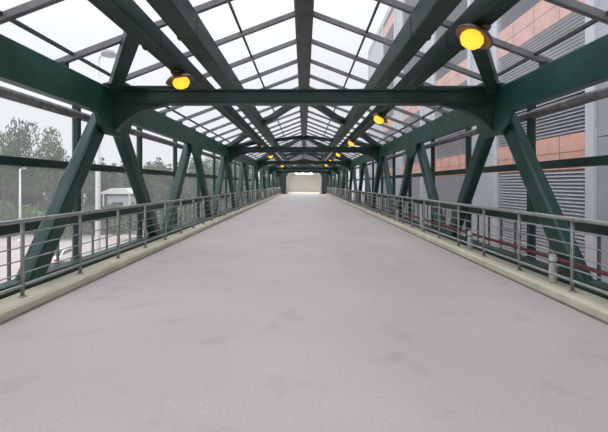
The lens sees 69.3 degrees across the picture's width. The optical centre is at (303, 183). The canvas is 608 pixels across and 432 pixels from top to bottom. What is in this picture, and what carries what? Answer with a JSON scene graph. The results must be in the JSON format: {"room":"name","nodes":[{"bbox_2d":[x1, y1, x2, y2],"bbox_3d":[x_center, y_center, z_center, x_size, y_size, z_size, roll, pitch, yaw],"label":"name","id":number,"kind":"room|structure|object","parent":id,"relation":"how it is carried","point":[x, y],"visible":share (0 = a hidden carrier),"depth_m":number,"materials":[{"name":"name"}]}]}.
{"room":"covered pedestrian bridge","nodes":[
{"label":"covered pedestrian bridge","id":0,"kind":"room"},
{"bbox_2d":[0,86,270,280],"bbox_3d":[-4.600,0.050,32.638,0.200,3.600,74.805,0,0,0],"label":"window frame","id":1,"kind":"structure","parent":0,"point":[75,113],"depth_m":8.93,"materials":[{"name":"green paint"}]},
{"bbox_2d":[0,0,302,170],"bbox_3d":[-2.405,-2.614,32.650,4.710,1.895,74.900,0,0,0],"label":"ceiling","id":2,"kind":"structure","parent":0,"point":[9,15],"depth_m":8.85,"materials":[{"name":"clear glass"}]},
{"bbox_2d":[88,0,287,166],"bbox_3d":[-2.450,-2.342,32.650,0.312,0.316,74.700,0,0,0],"label":"roof beam","id":3,"kind":"structure","parent":2,"relation":"attached to","point":[127,15],"depth_m":7.09,"materials":[{"name":"green metal"}]},
{"bbox_2d":[166,71,193,88],"bbox_3d":[-2.428,-2.051,8.620,0.538,0.382,0.539,0,0,38],"label":"ceiling lamp","id":4,"kind":"object","parent":3,"relation":"attached to","point":[179,80],"visible":0.95,"depth_m":8.51,"materials":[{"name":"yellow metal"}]},
{"bbox_2d":[146,0,292,166],"bbox_3d":[-1.880,-2.557,32.650,0.332,0.426,74.700,0,0,0],"label":"roof beam","id":5,"kind":"structure","parent":2,"relation":"attached to","point":[180,16],"depth_m":7.80,"materials":[{"name":"green metal"}]},
{"bbox_2d":[263,106,295,125],"bbox_3d":[-0.920,-2.860,17.436,0.230,0.731,3.296,0,0,-30],"label":"brace","id":6,"kind":"object","parent":5,"relation":"attached to","point":[282,110],"visible":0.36,"depth_m":17.57,"materials":[{"name":"green paint"}]},
{"bbox_2d":[275,135,303,141],"bbox_3d":[-0.920,-2.860,27.564,0.230,0.731,3.296,0,0,30],"label":"brace","id":7,"kind":"object","parent":5,"relation":"attached to","point":[297,136],"visible":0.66,"depth_m":27.37,"materials":[{"name":"green paint"}]},
{"bbox_2d":[281,138,303,146],"bbox_3d":[-0.920,-2.860,31.036,0.230,0.731,3.296,0,0,-30],"label":"brace","id":8,"kind":"object","parent":5,"relation":"attached to","point":[292,142],"visible":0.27,"depth_m":30.72,"materials":[{"name":"green paint"}]},
{"bbox_2d":[287,153,303,159],"bbox_3d":[-0.920,-2.860,44.636,0.230,0.731,3.296,0,0,-30],"label":"brace","id":9,"kind":"object","parent":5,"relation":"attached to","point":[295,155],"visible":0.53,"depth_m":44.66,"materials":[{"name":"green paint"}]},
{"bbox_2d":[294,0,313,158],"bbox_3d":[0.000,-3.330,32.650,0.380,0.420,74.700,0,0,0],"label":"ridge beam","id":10,"kind":"structure","parent":2,"relation":"attached to","point":[303,9],"depth_m":9.98,"materials":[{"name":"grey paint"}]},
{"bbox_2d":[229,146,378,162],"bbox_3d":[0.000,-1.475,22.500,7.600,0.860,1.240,0,0,0],"label":"tie beam","id":11,"kind":"structure","parent":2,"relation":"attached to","point":[236,151],"depth_m":22.37,"materials":[{"name":"green metal"}]},
{"bbox_2d":[228,133,247,148],"bbox_3d":[-3.180,-2.130,21.331,0.230,0.668,2.425,0,0,-30],"label":"brace","id":12,"kind":"object","parent":11,"relation":"attached to","point":[240,138],"visible":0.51,"depth_m":21.23,"materials":[{"name":"green paint"}]},
{"bbox_2d":[236,141,255,145],"bbox_3d":[-3.180,-2.130,23.669,0.230,0.668,2.425,0,0,30],"label":"brace","id":13,"kind":"object","parent":11,"relation":"attached to","point":[249,143],"visible":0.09,"depth_m":23.68,"materials":[{"name":"green paint"}]},
{"bbox_2d":[355,141,371,145],"bbox_3d":[3.180,-2.130,23.669,0.230,0.668,2.425,0,0,-30],"label":"brace","id":14,"kind":"object","parent":11,"relation":"attached to","point":[358,143],"visible":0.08,"depth_m":23.57,"materials":[{"name":"green paint"}]},
{"bbox_2d":[360,133,379,148],"bbox_3d":[3.180,-2.130,21.331,0.230,0.668,2.425,0,0,30],"label":"brace","id":15,"kind":"object","parent":11,"relation":"attached to","point":[367,138],"visible":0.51,"depth_m":21.23,"materials":[{"name":"green paint"}]},
{"bbox_2d":[270,167,337,174],"bbox_3d":[0.000,-1.475,49.700,7.600,0.860,1.240,0,0,0],"label":"tie beam","id":16,"kind":"structure","parent":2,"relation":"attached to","point":[272,169],"depth_m":49.55,"materials":[{"name":"green metal"}]},
{"bbox_2d":[0,192,607,431],"bbox_3d":[0.000,1.740,43.650,7.900,0.280,96.700,0,0,0],"label":"floor","id":17,"kind":"structure","parent":0,"point":[293,311],"depth_m":4.44,"materials":[{"name":"grey concrete"}]},
{"bbox_2d":[0,34,279,299],"bbox_3d":[-3.965,0.055,32.700,0.350,3.890,76.491,0,0,0],"label":"truss","id":18,"kind":"object","parent":17,"relation":"attached to","point":[21,66],"visible":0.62,"depth_m":8.14,"materials":[{"name":"green metal"}]},
{"bbox_2d":[103,83,504,132],"bbox_3d":[0.000,-1.475,8.900,7.600,0.860,1.240,0,0,0],"label":"tie beam","id":19,"kind":"structure","parent":18,"relation":"attached to","point":[132,101],"depth_m":8.77,"materials":[{"name":"green metal"}]},
{"bbox_2d":[108,31,138,93],"bbox_3d":[-3.180,-2.130,7.731,0.230,0.668,2.425,0,0,-30],"label":"brace","id":20,"kind":"object","parent":19,"relation":"attached to","point":[128,47],"visible":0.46,"depth_m":7.54,"materials":[{"name":"green paint"}]},
{"bbox_2d":[138,86,190,88],"bbox_3d":[-3.180,-2.130,10.069,0.230,0.668,2.425,0,0,30],"label":"brace","id":21,"kind":"object","parent":19,"relation":"attached to","point":[156,87],"visible":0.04,"depth_m":9.87,"materials":[{"name":"green paint"}]},
{"bbox_2d":[417,86,469,88],"bbox_3d":[3.180,-2.130,10.069,0.230,0.668,2.425,0,0,-30],"label":"brace","id":22,"kind":"object","parent":19,"relation":"attached to","point":[419,87],"visible":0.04,"depth_m":10.01,"materials":[{"name":"green paint"}]},
{"bbox_2d":[471,49,499,93],"bbox_3d":[3.180,-2.130,7.731,0.230,0.668,2.425,0,0,30],"label":"brace","id":23,"kind":"object","parent":19,"relation":"attached to","point":[484,61],"visible":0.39,"depth_m":7.77,"materials":[{"name":"green paint"}]},
{"bbox_2d":[257,160,350,170],"bbox_3d":[0.000,-1.475,36.100,7.600,0.860,1.240,0,0,0],"label":"tie beam","id":24,"kind":"structure","parent":18,"relation":"attached to","point":[261,164],"depth_m":35.97,"materials":[{"name":"green metal"}]},
{"bbox_2d":[256,153,268,161],"bbox_3d":[-3.180,-2.130,34.931,0.230,0.668,2.425,0,0,-30],"label":"brace","id":25,"kind":"object","parent":24,"relation":"attached to","point":[263,157],"visible":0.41,"depth_m":34.92,"materials":[{"name":"green paint"}]},
{"bbox_2d":[339,154,350,161],"bbox_3d":[3.180,-2.130,34.931,0.230,0.668,2.425,0,0,30],"label":"brace","id":26,"kind":"object","parent":24,"relation":"attached to","point":[344,157],"visible":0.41,"depth_m":35.06,"materials":[{"name":"green paint"}]},
{"bbox_2d":[278,171,329,175],"bbox_3d":[0.000,-1.475,63.300,7.600,0.860,1.240,0,0,0],"label":"tie beam","id":27,"kind":"structure","parent":18,"relation":"attached to","point":[279,172],"depth_m":63.16,"materials":[{"name":"green metal"}]},
{"bbox_2d":[0,193,281,324],"bbox_3d":[-3.650,1.535,32.650,0.420,0.130,74.700,0,0,0],"label":"kerb","id":28,"kind":"object","parent":17,"relation":"on","point":[12,307],"visible":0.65,"depth_m":7.27,"materials":[{"name":"beige concrete"}]},
{"bbox_2d":[0,187,280,297],"bbox_3d":[-3.660,0.961,32.450,0.100,1.018,74.300,0,0,0],"label":"railing","id":29,"kind":"object","parent":28,"relation":"on","point":[21,222],"visible":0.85,"depth_m":7.59,"materials":[{"name":"metal"}]},
{"bbox_2d":[326,193,607,324],"bbox_3d":[3.650,1.535,32.650,0.420,0.130,74.700,0,0,0],"label":"kerb","id":30,"kind":"object","parent":17,"relation":"on","point":[591,305],"visible":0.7,"depth_m":7.27,"materials":[{"name":"beige concrete"}]},
{"bbox_2d":[420,217,423,230],"bbox_3d":[3.700,1.250,13.800,0.124,0.440,0.124,0,0,0],"label":"post","id":31,"kind":"object","parent":30,"relation":"on","point":[421,218],"visible":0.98,"depth_m":13.76,"materials":[{"name":"metal"}]},
{"bbox_2d":[327,187,607,294],"bbox_3d":[3.660,0.961,32.450,0.100,1.018,74.300,0,0,0],"label":"railing","id":32,"kind":"object","parent":30,"relation":"on","point":[572,220],"visible":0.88,"depth_m":7.60,"materials":[{"name":"metal"}]},
{"bbox_2d":[467,230,472,249],"bbox_3d":[3.700,1.250,9.800,0.124,0.440,0.124,0,0,0],"label":"post","id":33,"kind":"object","parent":30,"relation":"on","point":[470,232],"visible":0.98,"depth_m":9.76,"materials":[{"name":"paint"}]},
{"bbox_2d":[548,253,557,283],"bbox_3d":[3.700,1.250,6.540,0.124,0.440,0.124,0,0,0],"label":"post","id":34,"kind":"object","parent":30,"relation":"on","point":[552,257],"visible":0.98,"depth_m":6.50,"materials":[{"name":"paint"}]},
{"bbox_2d":[335,193,607,276],"bbox_3d":[3.800,1.130,32.650,0.072,0.068,74.700,0,0,0],"label":"pipe","id":35,"kind":"object","parent":34,"relation":"attached to","point":[560,260],"visible":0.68,"depth_m":7.61,"materials":[{"name":"metal"}]},
{"bbox_2d":[328,34,607,299],"bbox_3d":[3.965,0.055,32.700,0.350,3.890,76.491,0,0,0],"label":"truss","id":36,"kind":"object","parent":17,"relation":"attached to","point":[586,66],"visible":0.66,"depth_m":8.18,"materials":[{"name":"green metal"}]},
{"bbox_2d":[274,165,333,193],"bbox_3d":[0.000,-0.945,70.070,9.400,5.090,0.460,0,0,0],"label":"wall","id":37,"kind":"structure","parent":0,"point":[283,178],"depth_m":70.00,"materials":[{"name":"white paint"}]},
{"bbox_2d":[288,173,319,191],"bbox_3d":[0.000,-0.325,81.250,8.600,3.850,21.900,0,0,0],"label":"room lobby","id":38,"kind":"structure","parent":0,"point":[296,182],"depth_m":91.99,"materials":[{"name":"beige paint"}]},
{"bbox_2d":[305,0,607,170],"bbox_3d":[2.405,-2.614,32.650,4.710,1.895,74.900,0,0,0],"label":"ceiling","id":39,"kind":"structure","parent":0,"point":[597,15],"depth_m":8.85,"materials":[{"name":"clear glass"}]},
{"bbox_2d":[315,0,461,166],"bbox_3d":[1.880,-2.557,32.650,0.332,0.426,74.700,0,0,0],"label":"roof beam","id":40,"kind":"structure","parent":39,"relation":"attached to","point":[427,16],"depth_m":7.80,"materials":[{"name":"green metal"}]},
{"bbox_2d":[304,153,320,159],"bbox_3d":[0.920,-2.860,44.636,0.230,0.731,3.296,0,0,30],"label":"brace","id":41,"kind":"object","parent":40,"relation":"attached to","point":[311,155],"visible":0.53,"depth_m":44.66,"materials":[{"name":"green paint"}]},
{"bbox_2d":[304,138,326,146],"bbox_3d":[0.920,-2.860,31.036,0.230,0.731,3.296,0,0,30],"label":"brace","id":42,"kind":"object","parent":40,"relation":"attached to","point":[315,142],"visible":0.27,"depth_m":30.72,"materials":[{"name":"green paint"}]},
{"bbox_2d":[304,135,332,141],"bbox_3d":[0.920,-2.860,27.564,0.230,0.731,3.296,0,0,-30],"label":"brace","id":43,"kind":"object","parent":40,"relation":"attached to","point":[306,136],"visible":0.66,"depth_m":27.37,"materials":[{"name":"green paint"}]},
{"bbox_2d":[312,106,344,125],"bbox_3d":[0.920,-2.860,17.436,0.230,0.731,3.296,0,0,30],"label":"brace","id":44,"kind":"object","parent":40,"relation":"attached to","point":[325,110],"visible":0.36,"depth_m":17.57,"materials":[{"name":"green paint"}]},
{"bbox_2d":[320,0,519,166],"bbox_3d":[2.450,-2.342,32.650,0.312,0.316,74.700,0,0,0],"label":"roof beam","id":45,"kind":"structure","parent":39,"relation":"attached to","point":[479,12],"depth_m":7.52,"materials":[{"name":"green metal"}]},
{"bbox_2d":[347,139,356,145],"bbox_3d":[2.378,-2.075,21.901,0.484,0.383,0.546,0,0,-7],"label":"ceiling lamp","id":46,"kind":"object","parent":45,"relation":"attached to","point":[350,142],"visible":0.94,"depth_m":21.77,"materials":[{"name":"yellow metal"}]},
{"bbox_2d":[372,113,387,123],"bbox_3d":[2.378,-2.075,13.801,0.484,0.383,0.546,0,0,-7],"label":"ceiling lamp","id":47,"kind":"object","parent":45,"relation":"attached to","point":[378,118],"visible":0.91,"depth_m":13.67,"materials":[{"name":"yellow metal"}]},
{"bbox_2d":[456,23,492,49],"bbox_3d":[2.378,-2.075,6.151,0.484,0.383,0.546,0,0,-7],"label":"ceiling lamp","id":48,"kind":"object","parent":45,"relation":"attached to","point":[471,36],"visible":0.98,"depth_m":6.05,"materials":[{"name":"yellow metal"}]},
{"bbox_2d":[335,86,607,280],"bbox_3d":[4.600,0.050,32.638,0.200,3.600,74.805,0,0,0],"label":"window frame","id":49,"kind":"structure","parent":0,"point":[532,113],"depth_m":8.93,"materials":[{"name":"green paint"}]},
{"label":"outside","id":50,"kind":"structure","parent":0,"visible":0},
{"bbox_2d":[25,192,262,234],"bbox_3d":[-104.500,7.565,233.000,191.000,0.070,334.000,0,0,0],"label":"field","id":51,"kind":"structure","parent":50,"point":[110,232],"depth_m":68.31,"materials":[{"name":"green plant"}]},
{"bbox_2d":[0,200,16,212],"bbox_3d":[-50.614,5.027,70.290,8.936,5.161,7.959,0,0,-39],"label":"shrub","id":52,"kind":"object","parent":51,"relation":"on","point":[9,206],"visible":0.43,"depth_m":70.08,"materials":[{"name":"green plant"}]},
{"bbox_2d":[0,168,22,204],"bbox_3d":[-65.138,1.537,97.228,5.703,12.714,5.973,0,0,25],"label":"tree","id":53,"kind":"object","parent":51,"relation":"on","point":[8,197],"visible":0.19,"depth_m":96.41,"materials":[{"name":"green plant"}]},
{"bbox_2d":[0,131,31,218],"bbox_3d":[-45.042,-0.530,65.800,6.582,16.307,6.043,0,0,0],"label":"tree","id":54,"kind":"object","parent":51,"relation":"on","point":[5,186],"visible":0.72,"depth_m":65.44,"materials":[{"name":"green plant"}]},
{"bbox_2d":[0,166,39,203],"bbox_3d":[-62.545,0.723,96.117,8.090,13.794,10.300,0,0,-40],"label":"tree","id":55,"kind":"object","parent":51,"relation":"on","point":[24,190],"visible":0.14,"depth_m":95.12,"materials":[{"name":"green plant"}]},
{"bbox_2d":[0,117,41,210],"bbox_3d":[-45.660,-1.558,69.948,8.050,18.370,7.505,0,0,0],"label":"tree","id":56,"kind":"object","parent":51,"relation":"on","point":[21,141],"visible":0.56,"depth_m":69.80,"materials":[{"name":"green plant"}]},
{"bbox_2d":[6,207,37,219],"bbox_3d":[-46.386,5.685,70.133,6.652,3.842,5.925,0,0,7],"label":"shrub","id":57,"kind":"object","parent":51,"relation":"on","point":[16,213],"visible":0.29,"depth_m":68.30,"materials":[{"name":"green plant"}]},
{"bbox_2d":[14,193,36,206],"bbox_3d":[-72.213,1.543,113.098,5.916,12.704,5.743,0,0,10],"label":"tree","id":58,"kind":"object","parent":51,"relation":"on","point":[26,196],"visible":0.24,"depth_m":112.15,"materials":[{"name":"green plant"}]},
{"bbox_2d":[15,209,44,218],"bbox_3d":[-40.608,5.708,67.768,6.573,3.796,5.854,0,0,-44],"label":"shrub","id":59,"kind":"object","parent":51,"relation":"on","point":[26,214],"visible":0.18,"depth_m":65.53,"materials":[{"name":"green plant"}]},
{"bbox_2d":[21,204,38,210],"bbox_3d":[-50.398,5.543,78.485,6.364,4.127,7.145,0,0,-3],"label":"shrub","id":60,"kind":"object","parent":51,"relation":"on","point":[27,205],"visible":0.09,"depth_m":77.11,"materials":[{"name":"green plant"}]},
{"bbox_2d":[9,167,53,207],"bbox_3d":[-60.996,1.075,98.856,9.773,13.087,7.676,0,0,-12],"label":"tree","id":61,"kind":"object","parent":51,"relation":"on","point":[26,167],"visible":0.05,"depth_m":98.57,"materials":[{"name":"green plant"}]},
{"bbox_2d":[13,167,53,210],"bbox_3d":[-57.710,1.461,96.503,9.195,12.314,7.222,0,0,5],"label":"tree","id":62,"kind":"object","parent":51,"relation":"on","point":[40,196],"visible":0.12,"depth_m":95.80,"materials":[{"name":"green plant"}]},
{"bbox_2d":[22,190,46,210],"bbox_3d":[-70.297,0.732,114.678,6.511,14.403,6.708,0,0,-14],"label":"tree","id":63,"kind":"object","parent":51,"relation":"on","point":[36,198],"visible":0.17,"depth_m":113.43,"materials":[{"name":"green plant"}]},
{"bbox_2d":[24,126,69,205],"bbox_3d":[-39.494,-0.714,68.083,6.901,16.680,6.869,0,0,0],"label":"tree","id":64,"kind":"object","parent":51,"relation":"on","point":[48,147],"visible":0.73,"depth_m":67.14,"materials":[{"name":"green plant"}]},
{"bbox_2d":[42,171,56,211],"bbox_3d":[-55.064,1.438,97.951,5.796,12.921,6.070,0,0,-32],"label":"tree","id":65,"kind":"object","parent":51,"relation":"on","point":[45,207],"visible":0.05,"depth_m":96.48,"materials":[{"name":"green plant"}]},
{"bbox_2d":[50,169,65,199],"bbox_3d":[-40.467,1.979,74.079,4.175,11.279,5.184,0,0,10],"label":"tree","id":66,"kind":"object","parent":51,"relation":"on","point":[55,184],"visible":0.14,"depth_m":72.65,"materials":[{"name":"green plant"}]},
{"bbox_2d":[69,159,103,204],"bbox_3d":[-47.504,0.635,97.375,10.432,13.970,8.194,0,0,33],"label":"tree","id":67,"kind":"object","parent":51,"relation":"on","point":[89,194],"visible":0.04,"depth_m":97.28,"materials":[{"name":"green plant"}]},
{"bbox_2d":[81,162,94,195],"bbox_3d":[-48.623,1.000,95.619,7.764,13.239,9.886,0,0,-17],"label":"tree","id":68,"kind":"object","parent":51,"relation":"on","point":[87,178],"visible":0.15,"depth_m":94.59,"materials":[{"name":"green plant"}]},
{"bbox_2d":[83,194,93,206],"bbox_3d":[-53.189,1.407,111.893,6.101,12.986,5.825,0,0,10],"label":"tree","id":69,"kind":"object","parent":51,"relation":"on","point":[86,200],"visible":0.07,"depth_m":110.42,"materials":[{"name":"green plant"}]},
{"bbox_2d":[81,206,107,234],"bbox_3d":[-34.022,5.506,67.593,8.461,4.467,7.767,0,0,-10],"label":"shrub","id":70,"kind":"object","parent":51,"relation":"on","point":[82,208],"visible":0.14,"depth_m":65.69,"materials":[{"name":"green plant"}]},
{"bbox_2d":[81,203,120,232],"bbox_3d":[-32.364,5.341,70.614,8.378,4.818,9.126,0,0,-33],"label":"shrub","id":71,"kind":"object","parent":51,"relation":"on","point":[90,206],"visible":0.11,"depth_m":68.29,"materials":[{"name":"green plant"}]},
{"bbox_2d":[90,157,112,205],"bbox_3d":[-50.187,0.648,109.560,6.591,14.580,6.790,0,0,-39],"label":"tree","id":72,"kind":"object","parent":51,"relation":"on","point":[92,198],"visible":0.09,"depth_m":108.35,"materials":[{"name":"green plant"}]},
{"bbox_2d":[84,161,124,204],"bbox_3d":[-41.942,1.249,92.691,7.472,12.740,9.514,0,0,-41],"label":"tree","id":73,"kind":"object","parent":51,"relation":"on","point":[105,183],"visible":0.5,"depth_m":91.61,"materials":[{"name":"green plant"}]},
{"bbox_2d":[104,173,122,207],"bbox_3d":[-39.804,2.346,92.420,4.981,11.019,5.132,0,0,-40],"label":"tree","id":74,"kind":"object","parent":51,"relation":"on","point":[116,179],"visible":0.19,"depth_m":91.95,"materials":[{"name":"green plant"}]},
{"bbox_2d":[101,188,135,229],"bbox_3d":[-30.709,4.150,74.000,4.800,6.900,4.600,0,0,0],"label":"hut","id":75,"kind":"object","parent":51,"relation":"on","point":[122,200],"visible":0.42,"depth_m":72.29,"materials":[{"name":"white paint"}]},
{"bbox_2d":[117,161,124,182],"bbox_3d":[-44.264,1.005,107.395,6.442,13.832,6.253,0,0,17],"label":"tree","id":76,"kind":"object","parent":51,"relation":"on","point":[121,175],"visible":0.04,"depth_m":107.00,"materials":[{"name":"green plant"}]},
{"bbox_2d":[105,217,143,232],"bbox_3d":[-27.671,6.266,67.410,5.387,2.844,4.946,0,0,8],"label":"shrub","id":77,"kind":"object","parent":51,"relation":"on","point":[111,220],"visible":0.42,"depth_m":66.47,"materials":[{"name":"green plant"}]},
{"bbox_2d":[122,173,133,195],"bbox_3d":[-37.352,1.775,93.912,5.522,12.216,5.689,0,0,7],"label":"tree","id":78,"kind":"object","parent":51,"relation":"on","point":[125,181],"visible":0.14,"depth_m":93.03,"materials":[{"name":"green plant"}]},
{"bbox_2d":[120,161,155,194],"bbox_3d":[-37.380,1.165,98.879,9.639,12.908,7.571,0,0,23],"label":"tree","id":79,"kind":"object","parent":51,"relation":"on","point":[144,166],"visible":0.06,"depth_m":99.30,"materials":[{"name":"green plant"}]},
{"bbox_2d":[128,164,170,202],"bbox_3d":[-33.730,1.474,96.625,9.176,12.288,7.207,0,0,2],"label":"tree","id":80,"kind":"object","parent":51,"relation":"on","point":[147,180],"visible":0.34,"depth_m":96.18,"materials":[{"name":"green plant"}]},
{"bbox_2d":[144,159,172,201],"bbox_3d":[-31.461,0.996,96.925,7.768,13.245,9.891,0,0,11],"label":"tree","id":81,"kind":"object","parent":51,"relation":"on","point":[162,185],"visible":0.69,"depth_m":95.21,"materials":[{"name":"green plant"}]},
{"bbox_2d":[151,157,168,202],"bbox_3d":[-36.233,0.563,109.872,6.932,14.756,6.618,0,0,-33],"label":"tree","id":82,"kind":"object","parent":51,"relation":"on","point":[158,198],"visible":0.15,"depth_m":108.74,"materials":[{"name":"green plant"}]},
{"bbox_2d":[165,162,187,207],"bbox_3d":[-28.278,1.483,97.227,5.975,12.828,5.799,0,0,7],"label":"tree","id":83,"kind":"object","parent":51,"relation":"on","point":[183,192],"visible":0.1,"depth_m":96.72,"materials":[{"name":"green plant"}]},
{"bbox_2d":[183,172,192,207],"bbox_3d":[-26.865,2.216,99.823,5.105,11.292,5.259,0,0,25],"label":"tree","id":84,"kind":"object","parent":51,"relation":"on","point":[188,190],"visible":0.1,"depth_m":99.44,"materials":[{"name":"green plant"}]},
{"bbox_2d":[189,169,200,197],"bbox_3d":[-22.125,2.110,91.401,5.164,11.513,5.409,0,0,32],"label":"tree","id":85,"kind":"object","parent":51,"relation":"on","point":[193,185],"visible":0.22,"depth_m":90.81,"materials":[{"name":"green plant"}]},
{"bbox_2d":[188,157,201,196],"bbox_3d":[-28.513,0.507,114.153,6.671,14.874,6.988,0,0,32],"label":"tree","id":86,"kind":"object","parent":51,"relation":"on","point":[192,163],"visible":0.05,"depth_m":113.62,"materials":[{"name":"green plant"}]},
{"bbox_2d":[187,156,217,185],"bbox_3d":[-27.194,-0.354,116.997,11.913,15.954,9.357,0,0,-11],"label":"tree","id":87,"kind":"object","parent":51,"relation":"on","point":[209,162],"visible":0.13,"depth_m":117.60,"materials":[{"name":"green plant"}]},
{"bbox_2d":[182,203,224,221],"bbox_3d":[-14.690,5.274,67.267,9.396,4.961,8.626,0,0,-20],"label":"shrub","id":88,"kind":"object","parent":51,"relation":"on","point":[187,209],"visible":0.16,"depth_m":64.80,"materials":[{"name":"green plant"}]},
{"bbox_2d":[183,156,233,195],"bbox_3d":[-20.025,0.678,93.150,10.368,13.884,8.143,0,0,0],"label":"tree","id":89,"kind":"object","parent":51,"relation":"on","point":[207,170],"visible":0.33,"depth_m":92.08,"materials":[{"name":"green plant"}]},
{"bbox_2d":[216,173,229,203],"bbox_3d":[-17.304,1.539,93.822,5.701,12.711,5.971,0,0,22],"label":"tree","id":90,"kind":"object","parent":51,"relation":"on","point":[223,186],"visible":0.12,"depth_m":93.11,"materials":[{"name":"green plant"}]},
{"bbox_2d":[231,164,262,196],"bbox_3d":[-12.073,1.445,94.369,7.240,12.345,9.219,0,0,-37],"label":"tree","id":91,"kind":"object","parent":51,"relation":"on","point":[237,170],"visible":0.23,"depth_m":93.62,"materials":[{"name":"green plant"}]},
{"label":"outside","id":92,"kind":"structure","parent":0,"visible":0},
{"bbox_2d":[0,192,352,282],"bbox_3d":[0.000,7.800,180.000,520.000,0.400,480.000,0,0,0],"label":"ground","id":93,"kind":"structure","parent":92,"point":[65,242],"depth_m":54.37,"materials":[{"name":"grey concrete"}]},
{"bbox_2d":[0,212,8,220],"bbox_3d":[-46.559,5.847,63.880,6.503,3.740,7.084,0,0,34],"label":"shrub","id":94,"kind":"object","parent":93,"relation":"on","point":[4,216],"visible":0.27,"depth_m":64.55,"materials":[{"name":"green plant"}]},
{"bbox_2d":[17,167,26,241],"bbox_3d":[-37.131,2.685,58.000,1.250,9.830,0.760,0,0,0],"label":"light pole","id":95,"kind":"object","parent":93,"relation":"on","point":[22,168],"visible":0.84,"depth_m":57.89,"materials":[{"name":"white metal"}]},
{"bbox_2d":[34,210,83,236],"bbox_3d":[-33.417,5.369,61.097,6.902,4.476,7.749,0,0,-13],"label":"shrub","id":96,"kind":"object","parent":93,"relation":"on","point":[68,229],"visible":0.1,"depth_m":60.17,"materials":[{"name":"green plant"}]},
{"bbox_2d":[50,248,71,264],"bbox_3d":[-23.293,6.875,41.471,2.000,1.450,4.341,0,0,-8],"label":"parked car","id":97,"kind":"object","parent":93,"relation":"on","point":[66,253],"visible":0.2,"depth_m":40.91,"materials":[{"name":"white paint"}]},
{"bbox_2d":[95,49,116,251],"bbox_3d":[-9.975,0.435,22.000,1.210,14.330,0.760,0,0,0],"label":"light pole","id":98,"kind":"object","parent":93,"relation":"on","point":[107,53],"visible":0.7,"depth_m":21.91,"materials":[{"name":"white metal"}]},
{"bbox_2d":[120,209,184,230],"bbox_3d":[-20.695,5.517,61.691,8.416,4.443,7.726,0,0,8],"label":"shrub","id":99,"kind":"object","parent":93,"relation":"on","point":[133,218],"visible":0.24,"depth_m":59.60,"materials":[{"name":"green plant"}]},
{"bbox_2d":[368,0,607,282],"bbox_3d":[13.520,-3.950,19.525,12.160,23.100,63.250,0,0,0],"label":"building","id":100,"kind":"structure","parent":93,"relation":"on","point":[580,131],"depth_m":15.27,"materials":[{"name":"grey"}]},
{"bbox_2d":[383,179,391,211],"bbox_3d":[7.575,1.290,39.025,0.150,3.420,5.130,0,0,0],"label":"grille","id":101,"kind":"object","parent":100,"relation":"attached to","point":[384,185],"depth_m":41.19,"materials":[{"name":"grey metal"}]},
{"bbox_2d":[383,23,393,56],"bbox_3d":[7.575,-11.910,39.025,0.150,3.420,5.130,0,0,0],"label":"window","id":102,"kind":"structure","parent":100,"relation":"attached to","point":[389,34],"depth_m":39.04,"materials":[{"name":"grey"}]},
{"bbox_2d":[383,127,393,167],"bbox_3d":[7.575,-3.110,39.025,0.150,3.420,5.130,0,0,0],"label":"grille","id":103,"kind":"object","parent":100,"relation":"attached to","point":[388,131],"depth_m":39.22,"materials":[{"name":"grey"}]},
{"bbox_2d":[387,80,393,116],"bbox_3d":[7.575,-7.510,39.025,0.150,3.420,5.130,0,0,0],"label":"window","id":104,"kind":"structure","parent":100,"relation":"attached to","point":[391,113],"depth_m":38.32,"materials":[{"name":"grey"}]},
{"bbox_2d":[403,0,418,24],"bbox_3d":[7.575,-11.910,30.825,0.150,3.420,5.130,0,0,0],"label":"grille","id":105,"kind":"object","parent":100,"relation":"attached to","point":[413,3],"depth_m":32.01,"materials":[{"name":"grey"}]},
{"bbox_2d":[403,50,419,106],"bbox_3d":[7.575,-7.510,30.825,0.150,3.420,5.130,0,0,0],"label":"grille","id":106,"kind":"object","parent":100,"relation":"attached to","point":[414,60],"depth_m":31.31,"materials":[{"name":"grey metal"}]},
{"bbox_2d":[403,111,419,164],"bbox_3d":[7.575,-3.110,30.825,0.150,3.420,5.130,0,0,0],"label":"grille","id":107,"kind":"object","parent":100,"relation":"attached to","point":[408,119],"depth_m":31.19,"materials":[{"name":"grey metal"}]},
{"bbox_2d":[403,178,419,221],"bbox_3d":[7.575,1.290,30.825,0.150,3.420,5.130,0,0,0],"label":"grille","id":108,"kind":"object","parent":100,"relation":"attached to","point":[415,181],"depth_m":29.86,"materials":[{"name":"grey metal"}]},
{"bbox_2d":[435,175,465,236],"bbox_3d":[7.575,1.290,22.625,0.150,3.420,5.130,0,0,0],"label":"grille","id":109,"kind":"object","parent":100,"relation":"attached to","point":[448,187],"depth_m":22.89,"materials":[{"name":"grey metal"}]},
{"bbox_2d":[435,0,466,81],"bbox_3d":[7.575,-7.510,22.625,0.150,3.420,5.130,0,0,0],"label":"grille","id":110,"kind":"object","parent":100,"relation":"attached to","point":[461,57],"depth_m":22.28,"materials":[{"name":"grey"}]},
{"bbox_2d":[435,81,466,158],"bbox_3d":[7.575,-3.110,22.625,0.150,3.420,5.130,0,0,0],"label":"grille","id":111,"kind":"object","parent":100,"relation":"attached to","point":[454,149],"depth_m":22.58,"materials":[{"name":"grey metal"}]},
{"bbox_2d":[499,0,540,31],"bbox_3d":[7.575,-7.510,14.325,0.150,3.420,5.330,0,0,0],"label":"grille","id":112,"kind":"object","parent":100,"relation":"attached to","point":[523,7],"depth_m":15.70,"materials":[{"name":"grey"}]},
{"bbox_2d":[499,13,584,146],"bbox_3d":[7.575,-3.110,14.325,0.150,3.420,5.330,0,0,0],"label":"grille","id":113,"kind":"object","parent":100,"relation":"attached to","point":[569,122],"depth_m":13.37,"materials":[{"name":"grey metal"}]},
{"bbox_2d":[499,169,584,266],"bbox_3d":[7.575,1.290,14.325,0.150,3.420,5.330,0,0,0],"label":"grille","id":114,"kind":"object","parent":100,"relation":"attached to","point":[567,186],"depth_m":13.77,"materials":[{"name":"grey metal"}]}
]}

